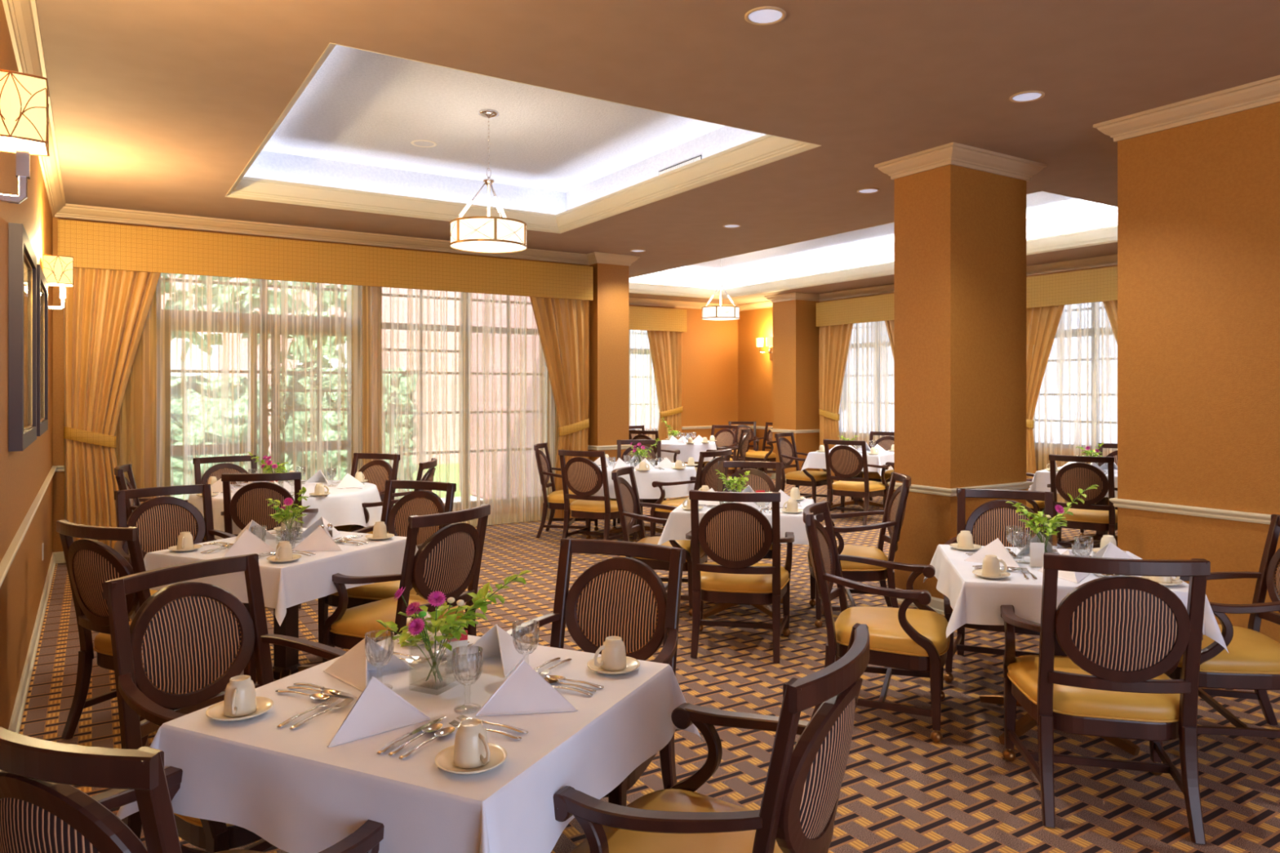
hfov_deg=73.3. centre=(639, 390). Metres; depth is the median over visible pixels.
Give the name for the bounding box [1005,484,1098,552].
flower arrangement
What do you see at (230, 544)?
teaspoon
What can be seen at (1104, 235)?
trim
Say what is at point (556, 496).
seat cushion
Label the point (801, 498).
saucer
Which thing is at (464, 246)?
diffuser
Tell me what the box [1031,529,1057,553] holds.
glass vase
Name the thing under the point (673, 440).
folded napkin
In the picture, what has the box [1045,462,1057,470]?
coffee cup
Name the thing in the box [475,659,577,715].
folded napkin
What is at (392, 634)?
bowl
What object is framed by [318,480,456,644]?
armchair
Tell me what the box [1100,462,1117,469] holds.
folded napkin
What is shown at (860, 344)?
window
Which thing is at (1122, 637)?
armchair
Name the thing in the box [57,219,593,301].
valance
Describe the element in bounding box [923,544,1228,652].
tablecloth
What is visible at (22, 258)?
framed picture
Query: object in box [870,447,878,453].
coffee cup
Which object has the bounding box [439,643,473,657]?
teaspoon
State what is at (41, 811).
armchair
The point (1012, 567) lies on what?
teaspoon
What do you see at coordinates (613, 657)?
coffee cup
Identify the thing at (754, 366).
wall
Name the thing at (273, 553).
teaspoon
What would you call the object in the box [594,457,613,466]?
folded napkin
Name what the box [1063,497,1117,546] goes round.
dining table
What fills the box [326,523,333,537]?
pepper shaker
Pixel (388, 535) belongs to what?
saucer
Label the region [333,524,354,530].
seat cushion
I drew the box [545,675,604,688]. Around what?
teaspoon
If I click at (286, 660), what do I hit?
dining table
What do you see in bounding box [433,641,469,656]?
teaspoon
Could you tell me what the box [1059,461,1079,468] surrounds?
folded napkin
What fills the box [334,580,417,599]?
seat cushion
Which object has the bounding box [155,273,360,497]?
window
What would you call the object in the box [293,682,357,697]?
table knife
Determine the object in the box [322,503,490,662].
armchair
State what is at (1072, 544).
glass tumbler
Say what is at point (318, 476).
folded napkin
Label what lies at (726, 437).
armchair
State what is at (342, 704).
fork
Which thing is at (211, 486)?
coffee cup
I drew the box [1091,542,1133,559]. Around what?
folded napkin
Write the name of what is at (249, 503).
armchair
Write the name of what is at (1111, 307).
curtain
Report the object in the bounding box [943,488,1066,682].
armchair
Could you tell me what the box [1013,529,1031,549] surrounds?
bowl
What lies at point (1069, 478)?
armchair
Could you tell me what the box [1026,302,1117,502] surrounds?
sheer curtain
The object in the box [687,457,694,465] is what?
coffee cup
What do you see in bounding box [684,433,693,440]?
folded napkin
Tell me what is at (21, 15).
trim
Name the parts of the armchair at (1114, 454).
post, rail, oval frame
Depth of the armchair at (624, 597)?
3.22 m
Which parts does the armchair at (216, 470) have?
post, rail, oval frame, post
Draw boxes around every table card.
[444,630,469,672]
[755,490,765,506]
[1028,542,1044,568]
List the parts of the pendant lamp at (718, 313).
lamp shade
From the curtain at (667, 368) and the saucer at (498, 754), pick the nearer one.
the saucer at (498, 754)
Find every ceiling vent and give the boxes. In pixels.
[658,155,702,175]
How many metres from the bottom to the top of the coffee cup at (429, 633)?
0.083 m
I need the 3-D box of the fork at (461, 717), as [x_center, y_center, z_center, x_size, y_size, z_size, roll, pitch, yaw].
[-0.349,0.790,2.037,0.192,0.011,0.023,0,0,24]
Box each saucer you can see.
[168,544,202,551]
[195,493,218,497]
[205,696,273,720]
[266,554,301,562]
[273,525,302,532]
[309,492,329,496]
[364,533,394,540]
[396,630,444,644]
[435,742,506,773]
[586,656,639,674]
[635,468,650,471]
[671,466,685,469]
[680,506,703,510]
[780,508,803,513]
[795,496,805,500]
[949,542,981,550]
[972,568,1010,578]
[1092,547,1125,552]
[1140,576,1182,586]
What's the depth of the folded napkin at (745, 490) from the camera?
6.25 m
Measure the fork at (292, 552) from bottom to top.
0.011 m
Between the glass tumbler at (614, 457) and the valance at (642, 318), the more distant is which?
the valance at (642, 318)
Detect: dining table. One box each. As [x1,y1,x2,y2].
[222,604,317,691]
[600,498,663,540]
[702,597,783,622]
[831,471,883,509]
[979,636,1140,755]
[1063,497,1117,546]
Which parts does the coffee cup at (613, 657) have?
handle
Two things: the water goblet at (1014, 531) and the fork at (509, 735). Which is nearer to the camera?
the fork at (509, 735)
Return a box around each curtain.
[63,267,160,549]
[64,273,559,562]
[529,296,589,518]
[628,329,659,439]
[647,330,683,462]
[818,324,853,481]
[838,320,893,470]
[884,320,893,358]
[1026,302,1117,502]
[1026,305,1064,490]
[1102,300,1117,343]
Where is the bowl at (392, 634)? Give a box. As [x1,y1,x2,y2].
[364,629,394,666]
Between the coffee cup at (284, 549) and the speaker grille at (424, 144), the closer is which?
the coffee cup at (284, 549)
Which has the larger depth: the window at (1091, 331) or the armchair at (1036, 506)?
the window at (1091, 331)
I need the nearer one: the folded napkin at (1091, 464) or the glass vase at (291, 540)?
the glass vase at (291, 540)
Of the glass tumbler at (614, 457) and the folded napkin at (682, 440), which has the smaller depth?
the glass tumbler at (614, 457)
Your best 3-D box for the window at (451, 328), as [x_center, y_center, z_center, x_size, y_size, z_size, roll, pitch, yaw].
[-2.004,-0.020,9.923,2.060,2.700,0.070,0,0,-32]
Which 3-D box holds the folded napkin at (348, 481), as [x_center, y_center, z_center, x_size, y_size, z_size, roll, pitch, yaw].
[-2.396,0.740,7.160,0.228,0.114,0.214,0,0,-10]
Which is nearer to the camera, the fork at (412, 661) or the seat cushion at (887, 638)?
the fork at (412, 661)
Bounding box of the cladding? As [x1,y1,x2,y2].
[459,292,542,499]
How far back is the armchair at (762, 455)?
15.21 m
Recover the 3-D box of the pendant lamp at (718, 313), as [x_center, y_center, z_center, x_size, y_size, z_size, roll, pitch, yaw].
[1.248,-1.626,13.327,0.590,1.048,0.590,0,0,35]
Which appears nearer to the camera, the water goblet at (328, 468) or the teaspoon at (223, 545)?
the teaspoon at (223, 545)
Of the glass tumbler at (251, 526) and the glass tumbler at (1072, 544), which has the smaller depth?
the glass tumbler at (1072, 544)
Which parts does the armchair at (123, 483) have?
rail, post, oval frame, post, armrest, armrest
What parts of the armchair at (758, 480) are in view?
post, oval frame, rail, seat frame, post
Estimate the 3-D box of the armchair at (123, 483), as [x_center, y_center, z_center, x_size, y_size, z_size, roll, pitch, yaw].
[-3.664,1.065,6.654,0.682,0.982,0.663,0,0,-24]
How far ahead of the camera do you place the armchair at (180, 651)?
2.77 m
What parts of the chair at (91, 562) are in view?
post, leg, rail, oval frame, rail, seat frame, post, leg, leg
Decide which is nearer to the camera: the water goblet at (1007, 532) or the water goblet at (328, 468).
the water goblet at (1007, 532)
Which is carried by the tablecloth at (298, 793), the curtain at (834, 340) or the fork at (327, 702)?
the fork at (327, 702)
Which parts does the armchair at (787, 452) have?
post, leg, rail, oval frame, rail, armrest, post, armrest, seat frame, leg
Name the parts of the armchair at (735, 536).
armrest, leg, post, leg, rail, oval frame, rail, seat frame, leg, post, leg, armrest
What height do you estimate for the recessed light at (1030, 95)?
0.008 m
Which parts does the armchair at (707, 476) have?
leg, seat frame, armrest, post, oval frame, rail, post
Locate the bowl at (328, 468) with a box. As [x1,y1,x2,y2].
[326,467,336,478]
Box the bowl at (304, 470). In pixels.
[296,466,306,476]
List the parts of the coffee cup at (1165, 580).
handle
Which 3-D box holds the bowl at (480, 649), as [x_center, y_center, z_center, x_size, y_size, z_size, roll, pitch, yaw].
[-0.432,0.692,2.154,0.077,0.086,0.077,0,0,-37]
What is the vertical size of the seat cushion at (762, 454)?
0.098 m
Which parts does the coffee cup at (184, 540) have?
handle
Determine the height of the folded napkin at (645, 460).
0.114 m
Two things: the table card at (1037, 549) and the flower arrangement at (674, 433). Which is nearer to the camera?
the table card at (1037, 549)
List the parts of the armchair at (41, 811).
oval frame, rail, armrest, post, armrest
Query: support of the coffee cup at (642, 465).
on the saucer at (637, 469)
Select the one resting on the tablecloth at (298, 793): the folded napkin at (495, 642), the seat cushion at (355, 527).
the folded napkin at (495, 642)
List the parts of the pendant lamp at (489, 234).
rod, lamp shade, chain, rod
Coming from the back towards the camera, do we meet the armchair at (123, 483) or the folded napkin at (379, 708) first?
the armchair at (123, 483)
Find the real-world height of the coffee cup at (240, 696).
0.083 m
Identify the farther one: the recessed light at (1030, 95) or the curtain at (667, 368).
the curtain at (667, 368)
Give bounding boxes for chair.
[56,520,256,746]
[558,449,637,542]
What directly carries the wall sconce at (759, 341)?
attached to the wall at (754, 366)
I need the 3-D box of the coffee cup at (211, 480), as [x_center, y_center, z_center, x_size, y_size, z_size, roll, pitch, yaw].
[-3.506,0.748,7.072,0.095,0.083,0.075,0,0,38]
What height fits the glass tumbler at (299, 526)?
0.092 m
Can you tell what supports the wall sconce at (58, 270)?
attached to the wall at (23, 473)
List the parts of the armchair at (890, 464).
armrest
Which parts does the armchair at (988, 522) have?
leg, armrest, leg, post, nail trim, seat frame, oval frame, rail, post, armrest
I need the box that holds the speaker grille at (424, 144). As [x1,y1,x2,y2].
[413,141,433,146]
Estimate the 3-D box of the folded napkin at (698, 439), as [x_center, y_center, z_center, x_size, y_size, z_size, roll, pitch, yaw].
[0.940,0.740,13.293,0.228,0.114,0.214,0,0,31]
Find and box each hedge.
[170,375,271,499]
[269,366,417,505]
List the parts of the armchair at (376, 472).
post, oval frame, rail, post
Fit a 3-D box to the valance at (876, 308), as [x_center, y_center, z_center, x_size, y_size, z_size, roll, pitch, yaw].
[3.718,-1.305,13.914,0.200,0.410,2.260,0,0,-32]
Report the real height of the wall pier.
3.224 m
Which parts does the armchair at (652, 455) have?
leg, post, rail, oval frame, seat frame, post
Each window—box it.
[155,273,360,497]
[378,287,547,507]
[628,329,656,431]
[630,302,1117,444]
[840,321,893,437]
[1035,302,1117,450]
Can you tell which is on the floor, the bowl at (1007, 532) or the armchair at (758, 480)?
the armchair at (758, 480)
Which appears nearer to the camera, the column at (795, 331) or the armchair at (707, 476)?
the armchair at (707, 476)
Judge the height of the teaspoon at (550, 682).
0.010 m
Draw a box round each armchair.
[0,726,384,852]
[102,553,346,852]
[114,463,205,542]
[114,484,249,621]
[192,454,257,540]
[220,471,318,608]
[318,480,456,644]
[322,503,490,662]
[333,453,399,531]
[347,457,436,533]
[506,538,685,806]
[533,442,598,538]
[553,622,869,852]
[611,466,707,616]
[612,440,666,528]
[628,425,645,439]
[628,430,679,462]
[650,448,732,537]
[685,489,794,662]
[694,425,739,479]
[704,427,750,474]
[717,461,782,559]
[724,421,759,469]
[743,422,776,474]
[774,432,833,505]
[802,501,950,742]
[807,471,911,627]
[823,439,888,524]
[850,431,893,500]
[885,462,893,488]
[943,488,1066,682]
[1000,552,1210,844]
[1026,472,1044,524]
[1047,453,1117,548]
[1079,443,1117,535]
[1168,514,1279,737]
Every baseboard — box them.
[0,466,1067,771]
[895,587,944,614]
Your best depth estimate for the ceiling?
5.22 m
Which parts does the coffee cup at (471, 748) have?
handle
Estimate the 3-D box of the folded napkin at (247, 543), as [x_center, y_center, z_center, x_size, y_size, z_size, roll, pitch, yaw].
[-1.954,0.740,4.218,0.214,0.114,0.228,0,0,19]
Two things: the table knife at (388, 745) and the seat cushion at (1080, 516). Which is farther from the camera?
the seat cushion at (1080, 516)
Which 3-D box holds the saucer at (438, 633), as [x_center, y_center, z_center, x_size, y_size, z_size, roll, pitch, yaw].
[-0.699,0.787,2.742,0.151,0.018,0.151,0,0,-32]
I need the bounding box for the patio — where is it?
[441,495,482,502]
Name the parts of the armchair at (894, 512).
leg, leg, seat frame, armrest, armrest, leg, post, rail, leg, post, oval frame, rail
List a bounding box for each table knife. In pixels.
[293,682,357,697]
[334,541,359,545]
[376,716,446,754]
[551,684,593,696]
[1006,548,1016,556]
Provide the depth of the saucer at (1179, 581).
3.52 m
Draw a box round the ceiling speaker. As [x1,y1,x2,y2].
[410,139,436,147]
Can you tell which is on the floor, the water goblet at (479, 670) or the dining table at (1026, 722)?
the dining table at (1026, 722)
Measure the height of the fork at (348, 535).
0.011 m
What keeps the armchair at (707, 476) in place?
on the floor
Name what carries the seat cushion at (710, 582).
on the armchair at (735, 536)
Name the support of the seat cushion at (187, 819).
on the armchair at (180, 651)
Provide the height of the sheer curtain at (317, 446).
2.838 m
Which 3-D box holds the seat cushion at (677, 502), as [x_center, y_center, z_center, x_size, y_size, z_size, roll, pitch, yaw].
[0.462,1.129,8.532,0.527,0.098,0.588,0,0,39]
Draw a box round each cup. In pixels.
[176,531,193,549]
[197,485,213,495]
[208,476,217,485]
[223,675,257,716]
[275,541,293,559]
[280,516,299,529]
[314,483,328,494]
[355,471,364,480]
[372,521,386,537]
[408,611,432,641]
[453,718,489,768]
[593,635,626,671]
[639,461,649,469]
[675,460,684,467]
[682,497,690,508]
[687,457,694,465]
[688,437,693,442]
[697,485,709,491]
[702,437,707,442]
[710,435,715,440]
[782,498,798,511]
[790,487,799,498]
[818,444,824,451]
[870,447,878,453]
[956,530,973,548]
[982,555,1007,576]
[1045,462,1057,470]
[1099,534,1116,549]
[1150,576,1180,583]
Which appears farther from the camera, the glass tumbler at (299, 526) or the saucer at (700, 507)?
the saucer at (700, 507)
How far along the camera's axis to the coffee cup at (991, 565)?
3.66 m
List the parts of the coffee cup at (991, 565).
handle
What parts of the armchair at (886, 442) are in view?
post, seat frame, rail, oval frame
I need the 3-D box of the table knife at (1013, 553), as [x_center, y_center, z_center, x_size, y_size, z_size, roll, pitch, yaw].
[1.818,0.790,4.216,0.019,0.010,0.232,0,0,13]
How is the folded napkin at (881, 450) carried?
on the tablecloth at (815, 460)
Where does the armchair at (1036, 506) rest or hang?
on the floor
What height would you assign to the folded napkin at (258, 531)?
0.114 m
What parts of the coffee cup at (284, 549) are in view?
handle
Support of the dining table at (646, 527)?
on the floor
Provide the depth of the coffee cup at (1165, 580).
3.52 m
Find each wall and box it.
[0,0,52,729]
[52,217,589,552]
[628,304,737,463]
[737,264,1117,502]
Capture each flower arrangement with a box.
[248,452,288,473]
[266,486,309,539]
[375,569,531,683]
[629,438,661,463]
[660,417,679,436]
[715,469,750,492]
[837,435,859,445]
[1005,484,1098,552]
[1075,442,1104,456]
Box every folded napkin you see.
[211,478,235,492]
[222,528,275,557]
[235,520,279,540]
[246,471,270,484]
[292,525,342,551]
[296,516,339,538]
[304,469,328,484]
[323,638,413,692]
[327,675,430,747]
[335,473,366,488]
[467,624,529,677]
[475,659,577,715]
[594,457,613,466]
[613,457,629,470]
[627,454,646,463]
[635,457,653,469]
[654,457,675,468]
[667,435,677,443]
[677,435,688,443]
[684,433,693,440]
[693,435,702,442]
[698,488,723,505]
[736,502,759,509]
[742,484,754,492]
[767,488,801,506]
[857,442,870,450]
[869,444,888,453]
[964,537,1019,567]
[1016,533,1060,556]
[1037,549,1090,583]
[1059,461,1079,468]
[1089,462,1106,473]
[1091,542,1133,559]
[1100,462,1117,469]
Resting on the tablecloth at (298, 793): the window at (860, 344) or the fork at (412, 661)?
the fork at (412, 661)
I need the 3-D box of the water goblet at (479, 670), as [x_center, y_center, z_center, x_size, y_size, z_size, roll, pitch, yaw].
[-0.432,0.723,2.154,0.077,0.148,0.077,0,0,-37]
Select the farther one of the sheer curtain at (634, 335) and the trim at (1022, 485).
the sheer curtain at (634, 335)
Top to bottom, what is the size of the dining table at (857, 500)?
0.730 m
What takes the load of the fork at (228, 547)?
on the tablecloth at (285, 585)
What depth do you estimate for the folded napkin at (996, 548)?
3.98 m
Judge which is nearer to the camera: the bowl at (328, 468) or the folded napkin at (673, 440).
the bowl at (328, 468)
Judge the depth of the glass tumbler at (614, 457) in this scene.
9.10 m
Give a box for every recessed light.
[630,248,645,252]
[723,223,741,227]
[744,6,786,25]
[857,187,879,193]
[1008,90,1044,102]
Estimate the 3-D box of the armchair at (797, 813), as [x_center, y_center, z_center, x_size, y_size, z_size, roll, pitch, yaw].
[0.183,1.065,2.042,0.683,0.982,0.663,0,0,30]
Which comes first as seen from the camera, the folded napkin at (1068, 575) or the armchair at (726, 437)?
the folded napkin at (1068, 575)
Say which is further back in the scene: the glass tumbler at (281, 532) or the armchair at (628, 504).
the armchair at (628, 504)
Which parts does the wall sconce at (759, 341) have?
lamp shade, lamp shade, plate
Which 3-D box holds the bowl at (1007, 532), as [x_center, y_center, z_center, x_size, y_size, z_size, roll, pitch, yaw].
[1.786,0.692,4.106,0.077,0.086,0.077,0,0,24]
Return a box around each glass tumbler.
[250,524,266,542]
[280,528,296,548]
[284,521,300,538]
[608,457,615,466]
[1071,543,1090,556]
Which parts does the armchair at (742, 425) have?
rail, oval frame, post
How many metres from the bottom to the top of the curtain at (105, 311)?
2.785 m
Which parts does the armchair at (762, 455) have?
armrest, seat frame, post, leg, oval frame, armrest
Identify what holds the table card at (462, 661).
on the tablecloth at (298, 793)
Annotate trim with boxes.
[0,425,819,587]
[1,0,1117,311]
[225,42,821,233]
[628,191,1117,299]
[874,142,1046,181]
[887,480,1033,496]
[1093,75,1279,142]
[1109,497,1271,524]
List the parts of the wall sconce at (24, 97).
arm, lamp shade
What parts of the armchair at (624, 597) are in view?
armrest, post, oval frame, nail trim, leg, rail, seat frame, armrest, leg, post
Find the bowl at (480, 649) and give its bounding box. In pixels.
[451,645,483,685]
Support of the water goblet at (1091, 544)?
on the tablecloth at (974, 599)
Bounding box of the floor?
[18,473,1279,852]
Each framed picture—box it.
[8,222,36,451]
[36,264,48,436]
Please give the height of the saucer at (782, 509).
0.018 m
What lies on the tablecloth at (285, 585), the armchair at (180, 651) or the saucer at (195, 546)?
the saucer at (195, 546)
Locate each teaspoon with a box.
[203,543,229,546]
[209,542,233,546]
[258,552,275,558]
[275,689,329,700]
[286,686,340,696]
[335,540,363,544]
[342,538,368,543]
[388,723,442,755]
[398,726,455,759]
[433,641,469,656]
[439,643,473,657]
[543,677,596,692]
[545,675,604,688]
[974,566,1016,568]
[974,568,1017,571]
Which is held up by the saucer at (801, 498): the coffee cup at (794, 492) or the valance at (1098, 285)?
the coffee cup at (794, 492)
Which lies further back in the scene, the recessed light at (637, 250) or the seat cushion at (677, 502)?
the recessed light at (637, 250)
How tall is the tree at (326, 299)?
4.320 m
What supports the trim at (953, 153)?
attached to the wall column at (960, 233)
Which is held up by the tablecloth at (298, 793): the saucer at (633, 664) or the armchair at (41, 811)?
the saucer at (633, 664)
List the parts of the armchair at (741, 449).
armrest, armrest, seat frame, post, oval frame, rail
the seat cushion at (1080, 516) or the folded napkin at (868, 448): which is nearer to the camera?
the seat cushion at (1080, 516)
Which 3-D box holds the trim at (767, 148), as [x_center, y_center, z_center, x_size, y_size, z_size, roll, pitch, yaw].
[-1.169,-1.758,6.648,3.234,0.173,3.888,0,0,-32]
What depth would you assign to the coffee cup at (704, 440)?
13.04 m
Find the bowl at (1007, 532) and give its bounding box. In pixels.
[1005,525,1023,545]
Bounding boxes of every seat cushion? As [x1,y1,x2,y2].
[93,620,132,653]
[150,589,158,595]
[184,815,201,822]
[214,849,266,852]
[330,595,464,639]
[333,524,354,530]
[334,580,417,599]
[347,524,388,533]
[546,489,577,503]
[569,497,618,512]
[569,788,782,852]
[635,536,705,559]
[654,497,688,512]
[695,457,733,463]
[700,562,789,593]
[745,450,776,457]
[785,470,831,481]
[807,544,887,571]
[831,480,885,492]
[834,606,949,657]
[862,470,893,479]
[1007,654,1180,722]
[1026,500,1044,508]
[1057,507,1117,523]
[1178,624,1279,674]
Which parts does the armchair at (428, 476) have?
armrest, armrest, post, oval frame, rail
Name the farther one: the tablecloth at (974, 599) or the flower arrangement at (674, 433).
the flower arrangement at (674, 433)
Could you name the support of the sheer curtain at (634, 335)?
hanging from the wall at (709, 348)
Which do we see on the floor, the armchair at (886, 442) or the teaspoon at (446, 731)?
the armchair at (886, 442)
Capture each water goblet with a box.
[296,466,306,483]
[326,467,336,486]
[364,629,394,689]
[451,645,483,713]
[511,619,539,662]
[1005,525,1023,559]
[1013,529,1031,564]
[1074,535,1093,556]
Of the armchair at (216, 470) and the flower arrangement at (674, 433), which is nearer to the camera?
the armchair at (216, 470)
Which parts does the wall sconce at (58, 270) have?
arm, lamp shade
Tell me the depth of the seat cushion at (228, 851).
2.05 m
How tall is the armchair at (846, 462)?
0.982 m
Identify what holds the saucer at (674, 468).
on the tablecloth at (644, 479)
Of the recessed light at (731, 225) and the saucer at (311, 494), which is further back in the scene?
the recessed light at (731, 225)
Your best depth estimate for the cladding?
12.61 m
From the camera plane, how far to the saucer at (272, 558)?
4.01 m
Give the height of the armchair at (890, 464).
0.982 m
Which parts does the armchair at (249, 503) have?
post, rail, oval frame, post, armrest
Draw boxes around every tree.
[160,272,239,359]
[233,278,382,369]
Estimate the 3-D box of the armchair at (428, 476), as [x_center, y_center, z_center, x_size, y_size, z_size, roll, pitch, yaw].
[-2.030,1.065,7.109,0.683,0.982,0.663,0,0,-2]
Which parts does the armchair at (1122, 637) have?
leg, armrest, leg, post, seat frame, rail, oval frame, rail, leg, leg, post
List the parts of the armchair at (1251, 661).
leg, armrest, seat frame, armrest, post, leg, rail, oval frame, rail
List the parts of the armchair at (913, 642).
rail, oval frame, post, leg, nail trim, rail, post, armrest, armrest, seat frame, leg, leg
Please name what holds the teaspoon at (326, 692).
on the tablecloth at (298, 793)
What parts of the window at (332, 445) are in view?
door frame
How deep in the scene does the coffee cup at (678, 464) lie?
8.72 m
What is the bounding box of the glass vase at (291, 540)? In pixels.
[276,515,302,544]
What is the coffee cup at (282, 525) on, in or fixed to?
on the saucer at (278, 528)
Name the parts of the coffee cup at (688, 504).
handle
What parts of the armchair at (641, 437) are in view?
post, rail, oval frame, post, armrest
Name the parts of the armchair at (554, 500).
rail, post, leg, oval frame, rail, leg, post, armrest, armrest, seat frame, leg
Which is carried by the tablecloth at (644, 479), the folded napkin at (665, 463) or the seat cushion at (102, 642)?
the folded napkin at (665, 463)
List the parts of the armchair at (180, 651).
post, leg, armrest, rail, nail trim, oval frame, rail, leg, seat frame, post, armrest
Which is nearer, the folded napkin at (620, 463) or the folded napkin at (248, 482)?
the folded napkin at (248, 482)
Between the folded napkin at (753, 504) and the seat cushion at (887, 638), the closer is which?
the seat cushion at (887, 638)
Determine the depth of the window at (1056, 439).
16.43 m
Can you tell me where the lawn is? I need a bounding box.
[411,462,473,497]
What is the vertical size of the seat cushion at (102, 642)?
0.098 m
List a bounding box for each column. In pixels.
[589,262,628,462]
[772,299,819,474]
[893,164,1026,599]
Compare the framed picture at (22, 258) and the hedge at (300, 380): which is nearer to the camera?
the framed picture at (22, 258)
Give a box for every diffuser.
[0,137,47,155]
[48,283,72,286]
[451,240,525,252]
[703,317,738,320]
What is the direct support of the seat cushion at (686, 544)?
on the armchair at (628, 504)
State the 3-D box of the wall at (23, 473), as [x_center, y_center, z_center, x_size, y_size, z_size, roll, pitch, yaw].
[-1.797,-0.062,2.116,0.150,3.224,13.500,0,0,-32]
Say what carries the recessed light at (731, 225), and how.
in the ceiling
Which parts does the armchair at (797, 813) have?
armrest, armrest, post, oval frame, rail, rail, post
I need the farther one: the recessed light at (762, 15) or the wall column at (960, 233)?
the wall column at (960, 233)
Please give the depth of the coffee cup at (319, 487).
6.51 m
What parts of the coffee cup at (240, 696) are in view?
handle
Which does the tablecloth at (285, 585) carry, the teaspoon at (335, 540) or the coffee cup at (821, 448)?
the teaspoon at (335, 540)
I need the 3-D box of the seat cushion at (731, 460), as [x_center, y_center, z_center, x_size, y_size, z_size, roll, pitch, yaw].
[1.210,1.129,14.073,0.588,0.098,0.527,0,0,38]
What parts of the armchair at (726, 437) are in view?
post, oval frame, rail, armrest, post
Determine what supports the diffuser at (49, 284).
attached to the wall sconce at (58, 270)
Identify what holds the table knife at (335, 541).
on the tablecloth at (285, 585)
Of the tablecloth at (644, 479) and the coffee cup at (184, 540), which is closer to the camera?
the coffee cup at (184, 540)
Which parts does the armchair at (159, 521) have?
post, armrest, rail, oval frame, nail trim, post, armrest, leg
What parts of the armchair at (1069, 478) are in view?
post, leg, rail, oval frame, rail, seat frame, leg, post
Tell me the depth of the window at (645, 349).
15.63 m
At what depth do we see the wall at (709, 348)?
16.52 m
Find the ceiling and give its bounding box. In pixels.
[35,0,1279,304]
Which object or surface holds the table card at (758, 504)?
on the tablecloth at (677, 524)
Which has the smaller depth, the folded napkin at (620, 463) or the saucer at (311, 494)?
the saucer at (311, 494)
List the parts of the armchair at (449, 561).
leg, armrest, seat frame, post, rail, oval frame, rail, leg, post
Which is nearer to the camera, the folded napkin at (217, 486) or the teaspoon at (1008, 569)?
the teaspoon at (1008, 569)
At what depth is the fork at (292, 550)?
4.20 m
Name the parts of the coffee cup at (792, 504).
handle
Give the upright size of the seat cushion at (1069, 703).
0.098 m
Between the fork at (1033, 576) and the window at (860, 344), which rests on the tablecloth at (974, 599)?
the fork at (1033, 576)
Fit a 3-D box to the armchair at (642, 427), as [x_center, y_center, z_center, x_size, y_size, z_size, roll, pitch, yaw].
[0.110,1.065,13.973,0.683,0.982,0.663,0,0,40]
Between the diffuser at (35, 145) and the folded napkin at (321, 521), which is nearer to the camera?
the diffuser at (35, 145)
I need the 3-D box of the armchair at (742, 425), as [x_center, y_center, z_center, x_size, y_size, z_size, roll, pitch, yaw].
[1.873,1.065,15.873,0.663,0.982,0.683,0,0,10]
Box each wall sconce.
[0,69,49,204]
[42,254,73,310]
[755,337,772,359]
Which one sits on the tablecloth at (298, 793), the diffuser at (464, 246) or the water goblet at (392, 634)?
the water goblet at (392, 634)
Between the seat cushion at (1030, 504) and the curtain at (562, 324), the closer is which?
the seat cushion at (1030, 504)
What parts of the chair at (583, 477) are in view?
post, leg, rail, oval frame, rail, leg, seat frame, post, leg, leg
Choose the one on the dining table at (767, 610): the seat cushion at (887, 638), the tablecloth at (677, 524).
the tablecloth at (677, 524)
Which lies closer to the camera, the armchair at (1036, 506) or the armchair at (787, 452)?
the armchair at (1036, 506)
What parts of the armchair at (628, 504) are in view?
rail, post, oval frame, rail, post, armrest, armrest, seat frame, leg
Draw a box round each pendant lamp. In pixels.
[449,109,527,253]
[701,260,739,320]
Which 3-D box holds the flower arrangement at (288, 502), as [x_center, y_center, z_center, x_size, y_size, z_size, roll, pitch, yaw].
[-1.843,0.641,4.517,0.204,0.277,0.221,0,0,-32]
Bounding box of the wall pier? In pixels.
[1117,102,1279,643]
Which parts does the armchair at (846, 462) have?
post, leg, leg, rail, oval frame, rail, seat frame, post, leg, armrest, leg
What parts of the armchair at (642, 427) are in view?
rail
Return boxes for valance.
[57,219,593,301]
[628,306,686,332]
[816,293,893,327]
[1026,266,1117,308]
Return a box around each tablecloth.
[116,635,702,852]
[143,527,417,626]
[187,480,382,539]
[591,461,696,498]
[655,440,718,462]
[657,498,816,545]
[800,448,893,475]
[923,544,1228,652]
[1028,466,1117,497]
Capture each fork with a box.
[200,545,232,553]
[206,546,231,553]
[276,696,339,728]
[288,697,353,729]
[292,550,315,554]
[292,551,311,555]
[333,535,355,540]
[335,535,363,540]
[392,651,431,660]
[398,657,426,664]
[448,720,521,739]
[456,714,528,733]
[533,657,560,671]
[538,658,572,676]
[1016,567,1028,579]
[1021,567,1037,579]
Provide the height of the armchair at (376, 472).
0.982 m
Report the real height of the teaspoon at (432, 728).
0.010 m
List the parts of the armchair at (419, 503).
leg, seat frame, armrest, post, oval frame, nail trim, rail, post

